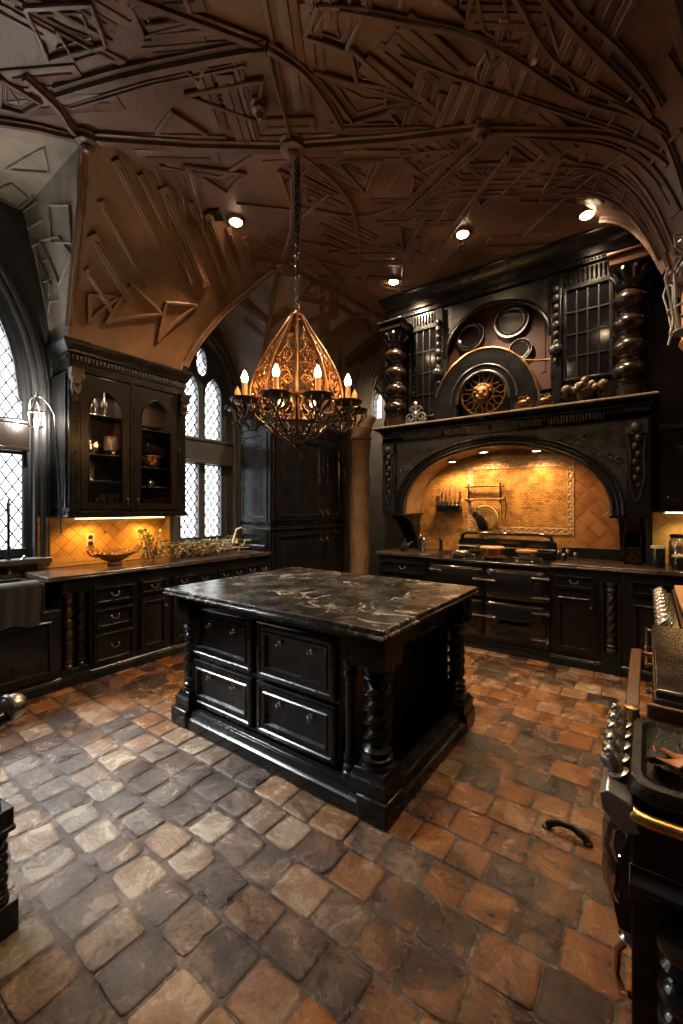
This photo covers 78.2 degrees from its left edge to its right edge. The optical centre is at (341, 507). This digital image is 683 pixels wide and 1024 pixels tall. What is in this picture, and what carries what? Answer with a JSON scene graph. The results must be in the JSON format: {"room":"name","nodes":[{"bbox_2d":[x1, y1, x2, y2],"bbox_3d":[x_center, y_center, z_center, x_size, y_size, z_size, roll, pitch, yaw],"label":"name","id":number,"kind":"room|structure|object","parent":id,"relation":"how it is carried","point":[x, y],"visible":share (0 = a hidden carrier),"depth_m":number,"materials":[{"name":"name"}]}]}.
{"room":"historic interior","nodes":[
{"label":"historic interior","id":0,"kind":"room"},
{"bbox_2d":[0,201,308,579],"bbox_3d":[-2.744,-0.710,4.713,0.300,4.620,7.800,0,0,36],"label":"wall","id":1,"kind":"structure","parent":0,"point":[16,251],"depth_m":4.09,"materials":[{"name":"grey paint"}]},
{"bbox_2d":[0,256,52,566],"bbox_3d":[-3.695,-1.220,3.302,0.380,3.580,2.370,0,0,36],"label":"window","id":2,"kind":"structure","parent":1,"relation":"in","point":[15,433],"depth_m":4.11,"materials":[{"name":"paint"}]},
{"bbox_2d":[26,379,61,532],"bbox_3d":[-2.878,-0.482,4.027,0.285,1.445,0.253,0,0,36],"label":"wall lantern","id":3,"kind":"object","parent":1,"relation":"attached to","point":[36,422],"visible":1,"depth_m":3.97,"materials":[{"name":"black metal"}]},
{"bbox_2d":[86,533,94,546],"bbox_3d":[-2.689,0.345,4.500,0.016,0.140,0.090,0,0,36],"label":"wall outlet","id":4,"kind":"object","parent":1,"relation":"attached to","point":[90,538],"visible":1,"depth_m":4.50,"materials":[{"name":"beige plastic"}]},
{"bbox_2d":[37,517,169,568],"bbox_3d":[-2.564,0.342,4.694,0.011,0.513,1.420,0,0,36],"label":"backsplash","id":5,"kind":"structure","parent":1,"relation":"attached to","point":[121,533],"depth_m":4.59,"materials":[{"name":"tile"}]},
{"bbox_2d":[37,549,170,568],"bbox_3d":[-2.561,0.554,4.691,0.019,0.088,1.420,0,0,36],"label":"trim","id":6,"kind":"structure","parent":1,"relation":"attached to","point":[81,560],"depth_m":4.42,"materials":[{"name":"tile"}]},
{"bbox_2d":[45,335,192,518],"bbox_3d":[-2.348,-0.751,4.586,0.480,1.728,1.370,0,0,36],"label":"upper cabinet","id":7,"kind":"object","parent":1,"relation":"attached to","point":[140,392],"visible":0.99,"depth_m":4.46,"materials":[{"name":"brown wood"}]},
{"bbox_2d":[90,399,97,413],"bbox_3d":[-2.546,-1.082,4.322,0.070,0.260,0.068,0,0,36],"label":"cruet","id":8,"kind":"object","parent":7,"relation":"on","point":[94,406],"visible":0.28,"depth_m":4.30,"materials":[{"name":"grey"}]},
{"bbox_2d":[89,444,101,453],"bbox_3d":[-2.578,-0.602,4.345,0.170,0.100,0.167,0,0,36],"label":"serving bowl","id":9,"kind":"object","parent":7,"relation":"on","point":[93,447],"visible":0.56,"depth_m":4.31,"materials":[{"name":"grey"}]},
{"bbox_2d":[101,393,107,415],"bbox_3d":[-2.487,-1.102,4.403,0.070,0.300,0.068,0,0,36],"label":"cruet","id":10,"kind":"object","parent":7,"relation":"on","point":[104,406],"visible":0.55,"depth_m":4.38,"materials":[{"name":"grey"}]},
{"bbox_2d":[89,453,121,459],"bbox_3d":[-2.588,-0.544,4.370,0.305,0.012,0.568,0,0,36],"label":"shelf","id":11,"kind":"object","parent":7,"relation":"attached to","point":[92,456],"depth_m":4.47,"materials":[{"name":"brown wood"}]},
{"bbox_2d":[90,413,121,423],"bbox_3d":[-2.588,-0.944,4.370,0.305,0.012,0.568,0,0,36],"label":"shelf","id":12,"kind":"object","parent":7,"relation":"attached to","point":[94,418],"depth_m":4.45,"materials":[{"name":"brown wood"}]},
{"bbox_2d":[90,480,121,483],"bbox_3d":[-2.588,-0.274,4.370,0.305,0.012,0.568,0,0,36],"label":"shelf","id":13,"kind":"object","parent":7,"relation":"attached to","point":[91,481],"depth_m":4.43,"materials":[{"name":"brown wood"}]},
{"bbox_2d":[75,517,163,518],"bbox_3d":[-2.399,0.107,4.617,0.030,0.012,0.950,0,0,36],"label":"light","id":14,"kind":"object","parent":7,"relation":"attached to","point":[123,517],"depth_m":4.61,"materials":[{"name":"white plastic"}]},
{"bbox_2d":[142,426,161,430],"bbox_3d":[-2.226,-0.900,4.831,0.310,0.036,0.310,0,0,36],"label":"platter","id":15,"kind":"object","parent":7,"relation":"on","point":[143,427],"visible":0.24,"depth_m":4.75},
{"bbox_2d":[142,455,163,467],"bbox_3d":[-2.216,-0.529,4.861,0.290,0.135,0.290,0,0,36],"label":"copper bowl","id":16,"kind":"object","parent":7,"relation":"on","point":[147,460],"visible":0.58,"depth_m":4.77,"materials":[{"name":"brown metal"}]},
{"bbox_2d":[142,428,169,437],"bbox_3d":[-2.228,-0.874,4.866,0.305,0.012,0.601,0,0,36],"label":"shelf","id":17,"kind":"object","parent":7,"relation":"attached to","point":[146,433],"depth_m":4.96,"materials":[{"name":"brown wood"}]},
{"bbox_2d":[142,466,169,471],"bbox_3d":[-2.228,-0.454,4.866,0.305,0.012,0.601,0,0,36],"label":"shelf","id":18,"kind":"object","parent":7,"relation":"attached to","point":[144,469],"depth_m":4.89,"materials":[{"name":"brown wood"}]},
{"bbox_2d":[142,486,169,489],"bbox_3d":[-2.228,-0.234,4.866,0.305,0.012,0.601,0,0,36],"label":"shelf","id":19,"kind":"object","parent":7,"relation":"attached to","point":[143,487],"depth_m":4.91,"materials":[{"name":"brown wood"}]},
{"bbox_3d":[-2.456,-0.560,4.479,0.170,0.016,0.167,0,0,36],"label":"plate","id":20,"kind":"object","parent":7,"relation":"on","visible":0},
{"bbox_2d":[102,452,119,453],"bbox_3d":[-2.456,-0.578,4.479,0.170,0.016,0.167,0,0,36],"label":"plate","id":21,"kind":"object","parent":20,"relation":"on","point":[102,452],"visible":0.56,"depth_m":4.42,"materials":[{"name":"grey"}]},
{"bbox_2d":[103,450,119,452],"bbox_3d":[-2.456,-0.596,4.479,0.170,0.016,0.167,0,0,36],"label":"plate","id":22,"kind":"object","parent":21,"relation":"on","point":[103,450],"visible":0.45,"depth_m":4.42,"materials":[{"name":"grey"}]},
{"bbox_2d":[103,436,118,450],"bbox_3d":[-2.456,-0.682,4.479,0.150,0.150,0.148,0,0,36],"label":"jug","id":23,"kind":"object","parent":22,"relation":"on","point":[110,442],"visible":0.88,"depth_m":4.42,"materials":[{"name":"beige ceramic"}]},
{"bbox_2d":[170,332,242,548],"bbox_3d":[-1.890,-0.949,5.786,0.380,2.977,1.150,0,0,36],"label":"window","id":24,"kind":"structure","parent":1,"relation":"in","point":[201,451],"depth_m":5.93,"materials":[{"name":"paint"}]},
{"bbox_2d":[0,646,651,1023],"bbox_3d":[-0.301,1.606,4.112,6.759,0.018,9.700,0,0,36],"label":"floor","id":25,"kind":"structure","parent":0,"point":[158,873],"depth_m":1.82,"materials":[{"name":"stone"}]},
{"bbox_2d":[0,693,27,942],"bbox_3d":[-1.645,1.075,1.490,0.650,1.050,0.679,0,0,28],"label":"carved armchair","id":26,"kind":"object","parent":25,"relation":"on","point":[12,706],"visible":1,"depth_m":1.58,"materials":[{"name":"black wood"}]},
{"bbox_2d":[0,605,61,699],"bbox_3d":[-3.085,1.250,3.385,0.702,0.700,1.240,0,0,36],"label":"base cabinet","id":27,"kind":"object","parent":25,"relation":"on","point":[29,657],"visible":0.9,"depth_m":3.53,"materials":[{"name":"black wood"}]},
{"bbox_2d":[40,578,89,688],"bbox_3d":[-2.664,1.124,3.994,0.666,0.952,0.232,0,0,36],"label":"base cabinet","id":28,"kind":"object","parent":25,"relation":"on","point":[69,596],"visible":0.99,"depth_m":3.81,"materials":[{"name":"black wood"}]},
{"bbox_2d":[20,549,270,582],"bbox_3d":[-2.016,0.624,4.879,0.678,0.044,2.664,0,0,36],"label":"countertop","id":29,"kind":"structure","parent":28,"relation":"on","point":[58,574],"depth_m":4.40,"materials":[{"name":"stone"}]},
{"bbox_2d":[0,577,44,612],"bbox_3d":[-3.069,0.768,3.330,0.560,0.256,1.060,0,0,36],"label":"sink","id":30,"kind":"object","parent":29,"relation":"in","point":[16,579],"visible":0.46,"depth_m":3.61,"materials":[{"name":"black ceramic"}]},
{"bbox_2d":[0,580,41,630],"bbox_3d":[-2.696,0.800,3.385,0.109,0.377,0.448,0,0,36],"label":"kitchen towel","id":31,"kind":"object","parent":30,"relation":"hanging from","point":[20,602],"visible":1,"depth_m":3.42,"materials":[{"name":"grey fabric"}]},
{"bbox_2d":[0,573,46,581],"bbox_3d":[-3.131,0.627,3.345,0.678,0.021,1.123,0,0,36],"label":"ledge","id":32,"kind":"object","parent":30,"relation":"on","point":[13,574],"visible":0.93,"depth_m":3.84,"materials":[{"name":"stone"}]},
{"bbox_2d":[4,499,25,574],"bbox_3d":[-3.039,0.266,3.848,0.147,0.699,0.261,0,0,-6],"label":"bridge faucet","id":33,"kind":"object","parent":32,"relation":"on","point":[8,556],"visible":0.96,"depth_m":3.88,"materials":[{"name":"black metal"}]},
{"bbox_2d":[86,544,139,564],"bbox_3d":[-2.412,0.501,4.472,0.223,0.200,0.572,0,0,36],"label":"bowl","id":34,"kind":"object","parent":29,"relation":"on","point":[115,558],"visible":0.99,"depth_m":4.42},
{"bbox_2d":[132,527,250,560],"bbox_3d":[-1.797,0.403,5.253,0.452,0.374,1.720,0,0,36],"label":"dried branches","id":35,"kind":"object","parent":29,"relation":"on","point":[210,547],"visible":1,"depth_m":5.01,"materials":[{"name":"brown plant"}]},
{"bbox_2d":[86,572,137,679],"bbox_3d":[-2.456,1.124,4.266,0.683,0.952,0.445,0,0,36],"label":"base cabinet","id":36,"kind":"object","parent":25,"relation":"on","point":[111,600],"visible":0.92,"depth_m":4.05,"materials":[{"name":"black wood"}]},
{"bbox_2d":[137,568,170,665],"bbox_3d":[-2.210,1.124,4.588,0.702,0.952,0.360,0,0,36],"label":"base cabinet","id":37,"kind":"object","parent":25,"relation":"on","point":[152,604],"visible":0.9,"depth_m":4.39,"materials":[{"name":"black wood"}]},
{"bbox_2d":[169,562,215,654],"bbox_3d":[-1.926,1.124,4.979,0.702,0.952,0.600,0,0,36],"label":"base cabinet","id":38,"kind":"object","parent":25,"relation":"on","point":[182,575],"visible":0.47,"depth_m":4.65,"materials":[{"name":"black wood"}]},
{"bbox_2d":[216,555,269,578],"bbox_3d":[-1.484,1.124,5.587,0.702,0.952,0.895,0,0,36],"label":"base cabinet","id":39,"kind":"object","parent":25,"relation":"on","point":[230,568],"visible":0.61,"depth_m":5.37,"materials":[{"name":"black wood"}]},
{"bbox_2d":[237,414,347,571],"bbox_3d":[-0.711,0.150,6.647,0.705,2.900,1.840,0,0,36],"label":"tall cabinet","id":40,"kind":"object","parent":25,"relation":"on","point":[292,499],"visible":0.72,"depth_m":6.14,"materials":[{"name":"black wood"}]},
{"bbox_2d":[163,567,478,831],"bbox_3d":[-0.145,1.100,3.177,1.910,1.000,1.450,0,0,36],"label":"kitchen island","id":41,"kind":"object","parent":25,"relation":"on","point":[337,685],"visible":1,"depth_m":2.66,"materials":[{"name":"black wood"}]},
{"bbox_2d":[163,567,478,641],"bbox_3d":[-0.145,0.627,3.177,1.910,0.054,1.450,0,0,36],"label":"island countertop","id":42,"kind":"structure","parent":41,"relation":"on","point":[378,608],"depth_m":2.82,"materials":[{"name":"black stone"}]},
{"bbox_2d":[378,554,430,581],"bbox_3d":[0.956,1.107,5.599,0.735,0.985,0.696,0,0,36],"label":"base cabinet","id":43,"kind":"object","parent":25,"relation":"on","point":[404,567],"visible":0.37,"depth_m":5.33,"materials":[{"name":"black wood"}]},
{"bbox_2d":[375,547,449,557],"bbox_3d":[0.957,0.592,5.619,0.763,0.043,0.676,0,0,36],"label":"countertop","id":44,"kind":"structure","parent":43,"relation":"on","point":[412,552],"depth_m":5.42,"materials":[{"name":"stone"}]},
{"bbox_2d":[398,538,412,550],"bbox_3d":[0.850,0.485,5.571,0.196,0.165,0.120,0,0,10],"label":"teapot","id":45,"kind":"object","parent":44,"relation":"on","point":[404,546],"visible":1,"depth_m":5.54,"materials":[{"name":"black metal"}]},
{"bbox_2d":[372,391,659,562],"bbox_3d":[1.839,-0.246,4.956,3.050,1.628,0.700,0,0,36],"label":"range hood","id":46,"kind":"object","parent":44,"relation":"on","point":[610,437],"visible":0.98,"depth_m":4.43,"materials":[{"name":"black wood"}]},
{"bbox_2d":[405,402,426,423],"bbox_3d":[0.936,-1.203,5.303,0.308,0.282,0.096,0,0,36],"label":"scroll ornament","id":47,"kind":"object","parent":46,"relation":"on","point":[415,414],"visible":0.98,"depth_m":5.28,"materials":[{"name":"grey metal"}]},
{"bbox_2d":[377,226,652,426],"bbox_3d":[1.814,-1.951,4.973,3.029,1.778,0.700,0,0,36],"label":"overmantel","id":48,"kind":"object","parent":46,"relation":"on","point":[585,294],"visible":0.98,"depth_m":4.72,"materials":[{"name":"black wood"}]},
{"bbox_2d":[455,321,483,350],"bbox_3d":[1.612,-2.160,5.281,0.370,0.370,0.029,0,0,36],"label":"plate","id":49,"kind":"object","parent":48,"relation":"attached to","point":[470,335],"visible":0.94,"depth_m":5.28,"materials":[{"name":"grey metal"}]},
{"bbox_2d":[433,349,544,419],"bbox_3d":[1.720,-1.467,4.987,1.235,0.770,0.290,0,0,36],"label":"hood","id":50,"kind":"object","parent":48,"relation":"attached to","point":[506,376],"depth_m":4.92,"materials":[{"name":"black wood"}]},
{"bbox_2d":[494,304,528,337],"bbox_3d":[2.017,-2.220,4.987,0.400,0.400,0.029,0,0,36],"label":"plate","id":51,"kind":"object","parent":48,"relation":"attached to","point":[511,320],"visible":0.98,"depth_m":4.99,"materials":[{"name":"grey metal"}]},
{"bbox_2d":[509,338,531,358],"bbox_3d":[2.098,-1.860,4.929,0.262,0.262,0.029,0,0,36],"label":"plate","id":52,"kind":"object","parent":48,"relation":"attached to","point":[522,347],"visible":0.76,"depth_m":4.92,"materials":[{"name":"grey metal"}]},
{"bbox_2d":[374,391,658,431],"bbox_3d":[1.838,-1.039,4.963,3.040,0.042,0.690,0,0,36],"label":"mantel shelf","id":53,"kind":"object","parent":46,"relation":"attached to","point":[647,396],"depth_m":4.45,"materials":[{"name":"black wood"}]},
{"bbox_2d":[514,395,532,409],"bbox_3d":[1.953,-1.134,4.508,0.192,0.144,0.070,0,0,36],"label":"scroll ornament","id":54,"kind":"object","parent":46,"relation":"on","point":[523,402],"visible":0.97,"depth_m":4.49,"materials":[{"name":"brown metal"}]},
{"bbox_2d":[536,393,553,406],"bbox_3d":[2.123,-1.129,4.385,0.180,0.134,0.066,0,0,36],"label":"scroll ornament","id":55,"kind":"object","parent":46,"relation":"on","point":[548,398],"visible":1,"depth_m":4.37,"materials":[{"name":"brown metal"}]},
{"bbox_2d":[561,376,609,401],"bbox_3d":[2.475,-1.188,4.258,0.424,0.253,0.280,0,0,36],"label":"fruit basket","id":56,"kind":"object","parent":46,"relation":"on","point":[581,391],"visible":0.99,"depth_m":4.18,"materials":[{"name":"brown metal"}]},
{"bbox_2d":[562,388,609,401],"bbox_3d":[2.476,-1.123,4.258,0.422,0.123,0.280,0,0,36],"label":"bowl","id":57,"kind":"object","parent":56,"relation":"on","point":[569,394],"depth_m":4.19,"materials":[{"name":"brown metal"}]},
{"bbox_2d":[429,531,556,661],"bbox_3d":[1.786,0.949,4.971,1.336,1.303,0.737,0,0,36],"label":"range cooker","id":58,"kind":"object","parent":25,"relation":"on","point":[510,611],"visible":0.76,"depth_m":4.64,"materials":[{"name":"black metal"}]},
{"bbox_2d":[437,549,471,554],"bbox_3d":[1.382,0.543,5.182,0.428,0.040,0.231,0,0,27],"label":"skillet","id":59,"kind":"object","parent":58,"relation":"on","point":[457,552],"visible":0.98,"depth_m":5.12,"materials":[{"name":"grey metal"}]},
{"bbox_2d":[468,546,504,557],"bbox_3d":[1.667,0.503,4.827,0.460,0.119,0.274,0,0,-29],"label":"copper pan","id":60,"kind":"object","parent":58,"relation":"on","point":[486,551],"visible":1,"depth_m":4.77,"materials":[{"name":"brown metal"}]},
{"bbox_2d":[516,549,552,558],"bbox_3d":[2.166,0.516,4.735,0.417,0.094,0.228,0,0,-16],"label":"saucepan","id":61,"kind":"object","parent":58,"relation":"on","point":[521,553],"visible":1,"depth_m":4.64,"materials":[{"name":"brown metal"}]},
{"bbox_2d":[542,819,592,847],"bbox_3d":[1.100,1.568,2.050,0.224,0.064,0.044,0,0,36],"label":"handle","id":62,"kind":"object","parent":25,"relation":"on","point":[549,824],"visible":1,"depth_m":2.04,"materials":[{"name":"black metal"}]},
{"bbox_2d":[550,567,599,671],"bbox_3d":[2.516,1.107,4.466,0.440,0.985,0.696,0,0,36],"label":"base cabinet","id":63,"kind":"object","parent":25,"relation":"on","point":[574,593],"visible":0.93,"depth_m":4.21,"materials":[{"name":"black wood"}]},
{"bbox_2d":[600,571,621,676],"bbox_3d":[2.777,1.107,4.299,0.174,0.985,0.660,0,0,36],"label":"pilaster","id":64,"kind":"object","parent":25,"relation":"on","point":[610,582],"visible":0.95,"depth_m":4.05,"materials":[{"name":"black wood"}]},
{"bbox_2d":[599,703,682,1023],"bbox_3d":[1.003,1.121,1.022,0.643,0.958,0.592,0,0,36],"label":"stove","id":65,"kind":"object","parent":25,"relation":"on","point":[642,801],"visible":1,"depth_m":1.02,"materials":[{"name":"black metal"}]},
{"bbox_2d":[645,745,682,772],"bbox_3d":[0.854,0.667,1.100,0.106,0.057,0.086,0,0,-42],"label":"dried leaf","id":66,"kind":"object","parent":65,"relation":"on","point":[677,764],"visible":1,"depth_m":1.08,"materials":[{"name":"brown plant"}]},
{"bbox_2d":[661,747,682,758],"bbox_3d":[0.940,0.672,1.137,0.109,0.044,0.114,0,0,-37],"label":"dried leaf","id":67,"kind":"object","parent":65,"relation":"on","point":[671,754],"visible":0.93,"depth_m":1.14,"materials":[{"name":"brown plant"}]},
{"bbox_2d":[622,573,682,682],"bbox_3d":[3.171,1.107,3.990,0.820,0.985,0.696,0,0,36],"label":"base cabinet","id":68,"kind":"object","parent":25,"relation":"on","point":[637,594],"visible":0.37,"depth_m":3.91,"materials":[{"name":"black wood"}]},
{"bbox_2d":[550,557,682,576],"bbox_3d":[2.933,0.592,4.183,1.443,0.043,0.676,0,0,36],"label":"countertop","id":69,"kind":"structure","parent":68,"relation":"on","point":[570,563],"depth_m":4.11,"materials":[{"name":"stone"}]},
{"bbox_2d":[624,533,641,564],"bbox_3d":[2.996,0.416,4.319,0.150,0.300,0.250,0,0,36],"label":"crate","id":70,"kind":"object","parent":69,"relation":"on","point":[632,541],"visible":1,"depth_m":4.38,"materials":[{"name":"black wood"}]},
{"bbox_2d":[650,544,665,566],"bbox_3d":[3.082,0.460,4.089,0.122,0.216,0.122,0,0,36],"label":"canister","id":71,"kind":"object","parent":69,"relation":"on","point":[658,552],"visible":1,"depth_m":4.05,"materials":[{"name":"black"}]},
{"bbox_2d":[668,534,682,566],"bbox_3d":[3.267,0.408,4.054,0.180,0.320,0.180,0,0,36],"label":"storage jar","id":72,"kind":"object","parent":69,"relation":"on","point":[672,549],"visible":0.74,"depth_m":4.04,"materials":[{"name":"clear glass"}]},
{"bbox_2d":[671,553,682,569],"bbox_3d":[3.133,0.495,3.904,0.105,0.146,0.105,0,0,36],"label":"canister","id":73,"kind":"object","parent":69,"relation":"on","point":[677,560],"visible":1,"depth_m":3.87,"materials":[{"name":"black glass"}]},
{"bbox_2d":[624,648,682,725],"bbox_3d":[1.530,1.123,1.629,0.699,0.955,1.005,0,0,36],"label":"base cabinet","id":74,"kind":"object","parent":25,"relation":"on","point":[632,708],"depth_m":1.59,"materials":[{"name":"black wood"}]},
{"bbox_2d":[651,625,682,709],"bbox_3d":[1.569,0.626,1.601,0.616,0.052,0.965,0,0,36],"label":"countertop","id":75,"kind":"structure","parent":74,"relation":"on","point":[667,642],"depth_m":1.60,"materials":[{"name":"stone"}]},
{"bbox_2d":[644,586,682,667],"bbox_3d":[2.214,1.087,2.520,0.641,1.026,1.220,0,0,36],"label":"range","id":76,"kind":"object","parent":25,"relation":"on","point":[667,609],"visible":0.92,"depth_m":2.52,"materials":[{"name":"black metal"}]},
{"bbox_2d":[674,585,682,612],"bbox_3d":[2.312,0.573,2.535,0.440,0.050,0.820,0,0,36],"label":"cutting board","id":77,"kind":"object","parent":76,"relation":"on","point":[678,589],"visible":1,"depth_m":2.69,"materials":[{"name":"brown wood"}]},
{"bbox_2d":[0,0,682,419],"bbox_3d":[-0.523,-2.256,3.124,5.760,1.273,7.840,0,0,36],"label":"ceiling","id":78,"kind":"structure","parent":0,"point":[409,124],"depth_m":3.25,"materials":[{"name":"brown wood"}]},
{"bbox_2d":[203,208,225,221],"bbox_3d":[-1.246,-2.834,4.070,0.200,0.028,0.160,0,0,7],"label":"ceiling vent","id":79,"kind":"object","parent":78,"relation":"in","point":[217,214],"visible":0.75,"depth_m":4.03,"materials":[{"name":"black metal"}]},
{"bbox_2d":[227,215,244,226],"bbox_3d":[-1.045,-2.824,4.159,0.176,0.046,0.176,0,0,36],"label":"recessed light","id":80,"kind":"object","parent":78,"relation":"in","point":[233,220],"visible":1,"depth_m":4.13,"materials":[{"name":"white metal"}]},
{"bbox_2d":[223,157,367,448],"bbox_3d":[-0.348,-1.611,3.281,1.117,2.239,1.102,0,0,36],"label":"chandelier","id":81,"kind":"object","parent":78,"relation":"hanging from","point":[296,420],"visible":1,"depth_m":3.13,"materials":[{"name":"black metal"}]},
{"bbox_2d":[273,376,278,388],"bbox_3d":[-0.442,-0.825,2.836,0.052,0.130,0.051,0,0,36],"label":"candle","id":82,"kind":"object","parent":81,"relation":"on","point":[275,378],"depth_m":2.82,"materials":[{"name":"wax"}]},
{"bbox_2d":[251,395,341,448],"bbox_3d":[-0.348,-0.632,3.281,0.721,0.343,0.719,0,0,36],"label":"hanging basket","id":83,"kind":"object","parent":81,"relation":"on","point":[297,421],"depth_m":3.19,"materials":[{"name":"brown metal"}]},
{"bbox_2d":[454,227,470,257],"bbox_3d":[1.252,-2.701,4.343,0.176,0.292,0.176,0,0,36],"label":"recessed light","id":84,"kind":"object","parent":78,"relation":"in","point":[464,232],"visible":1,"depth_m":4.31,"materials":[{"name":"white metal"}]},
{"bbox_2d":[577,208,595,220],"bbox_3d":[2.343,-2.789,4.008,0.176,0.046,0.176,0,0,36],"label":"recessed light","id":85,"kind":"object","parent":78,"relation":"in","point":[587,213],"visible":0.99,"depth_m":3.98,"materials":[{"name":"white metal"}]},
{"bbox_2d":[662,233,682,344],"bbox_3d":[2.558,-1.827,3.061,0.343,1.155,0.343,0,0,36],"label":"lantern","id":86,"kind":"object","parent":78,"relation":"hanging from","point":[673,301],"visible":1,"depth_m":3.05,"materials":[{"name":"metal"}]},
{"bbox_2d":[329,344,384,572],"bbox_3d":[-0.040,-0.710,7.754,2.900,4.620,0.300,0,0,36],"label":"wall","id":87,"kind":"structure","parent":0,"point":[347,443],"depth_m":7.45,"materials":[{"name":"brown paint"}]},
{"bbox_2d":[349,415,375,574],"bbox_3d":[0.330,0.040,7.090,0.500,3.120,0.500,0,0,36],"label":"column","id":88,"kind":"structure","parent":87,"relation":"attached to","point":[361,437],"depth_m":6.96,"materials":[{"name":"beige paint"}]},
{"bbox_2d":[343,347,384,423],"bbox_3d":[0.479,-0.560,7.192,1.096,4.320,0.339,0,0,36],"label":"trim","id":89,"kind":"structure","parent":87,"relation":"attached to","point":[364,393],"depth_m":7.04,"materials":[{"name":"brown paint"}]},
{"bbox_2d":[367,390,384,575],"bbox_3d":[0.889,-0.710,8.624,2.980,4.620,0.200,0,0,36],"label":"wall","id":90,"kind":"structure","parent":0,"point":[377,528],"depth_m":8.63,"materials":[{"name":"grey paint"}]},
{"bbox_2d":[374,392,380,418],"bbox_3d":[0.772,-2.112,8.685,0.216,0.574,0.060,0,0,36],"label":"window","id":91,"kind":"structure","parent":90,"relation":"in","point":[377,393],"depth_m":8.70,"materials":[{"name":"glass"}]},
{"bbox_2d":[385,260,682,563],"bbox_3d":[2.400,-0.710,5.191,4.100,4.620,0.300,0,0,36],"label":"wall","id":92,"kind":"structure","parent":0,"point":[665,361],"depth_m":4.36,"materials":[{"name":"black wood"}]},
{"bbox_2d":[420,458,467,549],"bbox_3d":[1.377,-0.091,5.740,0.720,1.318,0.011,0,0,36],"label":"backsplash","id":93,"kind":"structure","parent":92,"relation":"attached to","point":[434,525],"depth_m":5.71,"materials":[{"name":"tile"}]},
{"bbox_2d":[436,505,461,511],"bbox_3d":[1.439,0.007,5.621,0.340,0.086,0.105,0,0,36],"label":"rack","id":94,"kind":"object","parent":92,"relation":"attached to","point":[440,508],"visible":1,"depth_m":5.58,"materials":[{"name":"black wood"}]},
{"bbox_2d":[465,483,506,523],"bbox_3d":[1.834,-0.055,5.346,0.533,0.510,0.085,0,0,36],"label":"utensil rail","id":95,"kind":"object","parent":92,"relation":"attached to","point":[500,485],"visible":1,"depth_m":5.27,"materials":[{"name":"brown metal"}]},
{"bbox_2d":[472,507,487,530],"bbox_3d":[1.759,0.133,5.333,0.192,0.303,0.063,0,0,36],"label":"oven mitt","id":96,"kind":"object","parent":95,"relation":"hanging from","point":[481,522],"visible":1,"depth_m":5.30,"materials":[{"name":"black fabric"}]},
{"bbox_2d":[473,502,497,529],"bbox_3d":[1.824,0.107,5.335,0.320,0.356,0.024,0,0,36],"label":"trivet","id":97,"kind":"object","parent":95,"relation":"hanging from","point":[490,515],"visible":0.8,"depth_m":5.30,"materials":[{"name":"beige wood"}]},
{"bbox_2d":[468,449,570,464],"bbox_3d":[2.167,-0.680,5.168,1.228,0.240,0.009,0,0,36],"label":"range hood","id":98,"kind":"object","parent":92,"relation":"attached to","point":[515,455],"depth_m":5.20,"materials":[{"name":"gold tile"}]},
{"bbox_2d":[473,466,566,528],"bbox_3d":[2.166,-0.125,5.168,1.090,0.730,0.010,0,0,36],"label":"backsplash","id":99,"kind":"structure","parent":92,"relation":"attached to","point":[536,497],"depth_m":5.10,"materials":[{"name":"gold tile"}]},
{"bbox_2d":[468,459,573,534],"bbox_3d":[2.163,-0.125,5.163,1.234,0.874,0.021,0,0,36],"label":"trim","id":100,"kind":"structure","parent":92,"relation":"attached to","point":[569,463],"depth_m":5.04,"materials":[{"name":"stone"}]},
{"bbox_2d":[468,534,573,550],"bbox_3d":[2.167,0.439,5.168,1.228,0.258,0.009,0,0,36],"label":"trim","id":101,"kind":"structure","parent":92,"relation":"attached to","point":[561,540],"depth_m":4.99,"materials":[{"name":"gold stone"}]},
{"bbox_2d":[561,547,619,560],"bbox_3d":[2.784,0.509,4.700,0.580,0.118,0.017,0,0,36],"label":"trim","id":102,"kind":"structure","parent":92,"relation":"attached to","point":[587,553],"depth_m":4.68,"materials":[{"name":"black wood"}]},
{"bbox_2d":[574,460,639,549],"bbox_3d":[2.910,-0.091,4.627,0.610,1.318,0.011,0,0,36],"label":"backsplash","id":103,"kind":"structure","parent":92,"relation":"attached to","point":[593,527],"depth_m":4.69,"materials":[{"name":"tile"}]},
{"bbox_2d":[653,512,682,562],"bbox_3d":[3.484,0.304,4.210,0.589,0.528,0.011,0,0,36],"label":"backsplash","id":104,"kind":"structure","parent":92,"relation":"attached to","point":[664,524],"depth_m":4.31,"materials":[{"name":"tile"}]},
{"bbox_2d":[659,422,682,512],"bbox_3d":[3.377,-0.379,4.027,0.530,0.862,0.394,0,0,36],"label":"upper cabinet","id":105,"kind":"object","parent":92,"relation":"attached to","point":[671,434],"visible":1,"depth_m":4.00,"materials":[{"name":"black wood"}]},
{"bbox_3d":[1.645,-0.710,1.005,0.200,4.620,7.360,0,0,36],"label":"wall","id":106,"kind":"structure","parent":0,"visible":0},
{"bbox_2d":[678,288,682,350],"bbox_3d":[2.959,-1.585,3.351,0.428,1.370,0.580,0,0,36],"label":"trim","id":107,"kind":"structure","parent":106,"relation":"attached to","point":[680,345],"depth_m":3.42,"materials":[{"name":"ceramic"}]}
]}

